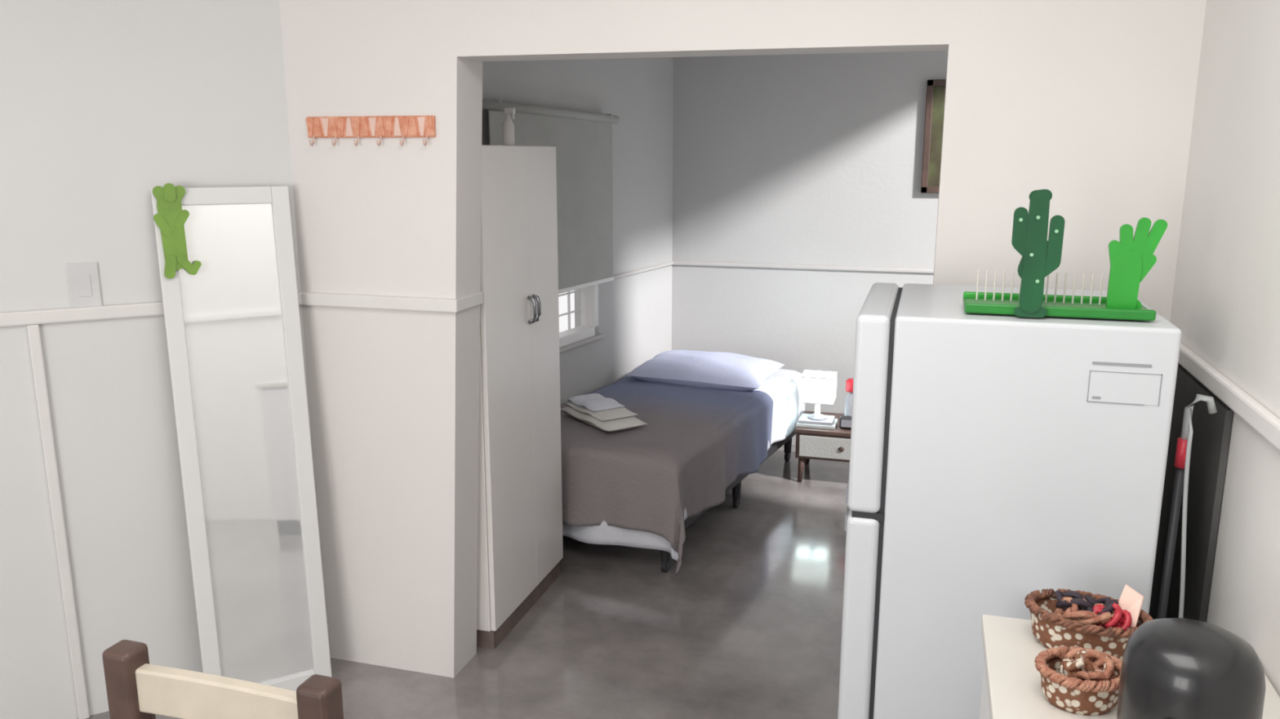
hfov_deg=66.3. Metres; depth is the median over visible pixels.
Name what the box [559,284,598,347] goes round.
frame
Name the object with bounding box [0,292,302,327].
trim
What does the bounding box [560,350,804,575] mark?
bed
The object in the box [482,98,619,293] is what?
roller blind
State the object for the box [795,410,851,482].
nightstand
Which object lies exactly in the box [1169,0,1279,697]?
wall
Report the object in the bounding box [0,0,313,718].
wall
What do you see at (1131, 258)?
rack
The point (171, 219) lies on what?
ornament
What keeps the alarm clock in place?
on the nightstand
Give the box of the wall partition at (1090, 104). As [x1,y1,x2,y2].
[279,0,1206,678]
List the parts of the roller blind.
rail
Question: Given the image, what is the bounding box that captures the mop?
[1156,394,1217,618]
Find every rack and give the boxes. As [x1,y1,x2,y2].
[305,115,435,146]
[962,189,1167,320]
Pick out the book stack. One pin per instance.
(803, 421)
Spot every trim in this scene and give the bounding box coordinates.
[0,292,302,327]
[26,324,89,718]
[302,291,483,312]
[613,261,673,279]
[673,261,933,273]
[1177,342,1279,451]
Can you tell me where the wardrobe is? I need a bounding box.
[476,145,563,649]
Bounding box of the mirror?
[150,186,332,691]
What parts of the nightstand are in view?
leg, leg, drawer, knob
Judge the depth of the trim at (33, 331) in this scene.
2.86 m
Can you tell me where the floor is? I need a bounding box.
[87,444,849,718]
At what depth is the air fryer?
1.30 m
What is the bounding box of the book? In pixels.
[798,413,835,425]
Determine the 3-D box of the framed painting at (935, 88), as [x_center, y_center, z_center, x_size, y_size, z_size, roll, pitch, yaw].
[1.730,-1.177,5.179,0.440,0.590,0.030,4,12,16]
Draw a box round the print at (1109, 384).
[1087,361,1162,406]
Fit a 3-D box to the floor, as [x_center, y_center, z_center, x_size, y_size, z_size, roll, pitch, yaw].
[-0.754,1.232,2.620,4.450,0.100,7.600,4,12,16]
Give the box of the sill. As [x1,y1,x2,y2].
[559,333,604,353]
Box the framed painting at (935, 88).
[920,79,946,193]
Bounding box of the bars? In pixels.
[558,288,581,329]
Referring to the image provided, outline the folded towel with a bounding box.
[560,393,648,431]
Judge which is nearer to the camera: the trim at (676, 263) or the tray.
the tray
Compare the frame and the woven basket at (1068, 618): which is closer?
the woven basket at (1068, 618)
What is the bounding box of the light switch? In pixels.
[65,262,102,307]
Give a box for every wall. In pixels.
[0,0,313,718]
[481,57,673,404]
[671,50,947,444]
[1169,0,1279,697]
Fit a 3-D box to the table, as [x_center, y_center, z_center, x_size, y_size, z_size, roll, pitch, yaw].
[0.722,0.990,1.459,0.455,0.857,0.850,4,12,16]
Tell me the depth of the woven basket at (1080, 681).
1.50 m
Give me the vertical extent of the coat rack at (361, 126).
0.087 m
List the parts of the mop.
handle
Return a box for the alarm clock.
[839,415,851,429]
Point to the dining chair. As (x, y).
(136, 689)
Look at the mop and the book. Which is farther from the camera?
the book
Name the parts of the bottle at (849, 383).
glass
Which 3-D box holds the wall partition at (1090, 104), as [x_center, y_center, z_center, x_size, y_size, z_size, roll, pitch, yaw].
[0.221,-0.188,2.808,2.850,2.600,0.170,4,12,16]
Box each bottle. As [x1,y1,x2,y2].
[502,107,515,145]
[844,377,853,416]
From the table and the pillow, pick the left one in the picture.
the pillow
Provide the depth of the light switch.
2.79 m
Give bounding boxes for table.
[979,614,1279,718]
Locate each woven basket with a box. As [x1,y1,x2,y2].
[1024,584,1152,661]
[1034,646,1122,715]
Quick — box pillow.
[626,350,784,391]
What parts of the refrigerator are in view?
door, freezer door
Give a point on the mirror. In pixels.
(233, 326)
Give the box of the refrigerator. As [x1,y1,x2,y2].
[837,282,1182,718]
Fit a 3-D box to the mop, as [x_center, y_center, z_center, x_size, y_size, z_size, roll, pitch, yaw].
[1.034,0.679,1.954,0.070,1.248,0.104,9,15,37]
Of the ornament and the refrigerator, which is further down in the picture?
the refrigerator
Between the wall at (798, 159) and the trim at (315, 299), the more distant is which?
the wall at (798, 159)
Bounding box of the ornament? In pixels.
[152,182,201,279]
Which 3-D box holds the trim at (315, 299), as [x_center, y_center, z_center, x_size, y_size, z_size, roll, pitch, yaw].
[-0.781,-0.194,3.099,0.539,0.040,0.188,4,12,16]
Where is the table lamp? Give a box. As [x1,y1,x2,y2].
[799,369,837,420]
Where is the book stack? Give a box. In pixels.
[795,413,837,429]
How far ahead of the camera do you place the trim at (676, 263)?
5.56 m
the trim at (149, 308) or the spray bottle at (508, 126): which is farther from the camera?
the spray bottle at (508, 126)
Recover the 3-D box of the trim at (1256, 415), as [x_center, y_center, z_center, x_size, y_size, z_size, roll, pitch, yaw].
[0.695,0.374,0.430,0.020,0.040,4.250,4,12,16]
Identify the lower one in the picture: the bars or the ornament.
the bars
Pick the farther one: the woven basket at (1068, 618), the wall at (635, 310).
the wall at (635, 310)
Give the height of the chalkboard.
1.195 m
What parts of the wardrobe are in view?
door, handle, handle, door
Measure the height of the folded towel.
0.092 m
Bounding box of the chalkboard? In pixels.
[1148,363,1233,622]
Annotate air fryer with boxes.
[1116,617,1266,718]
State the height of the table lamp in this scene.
0.237 m
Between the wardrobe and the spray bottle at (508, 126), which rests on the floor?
the wardrobe
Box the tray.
[962,291,1155,320]
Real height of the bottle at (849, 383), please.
0.235 m
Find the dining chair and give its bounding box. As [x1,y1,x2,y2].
[102,640,343,718]
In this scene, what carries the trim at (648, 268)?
attached to the wall at (635, 310)
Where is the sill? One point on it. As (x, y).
(575, 344)

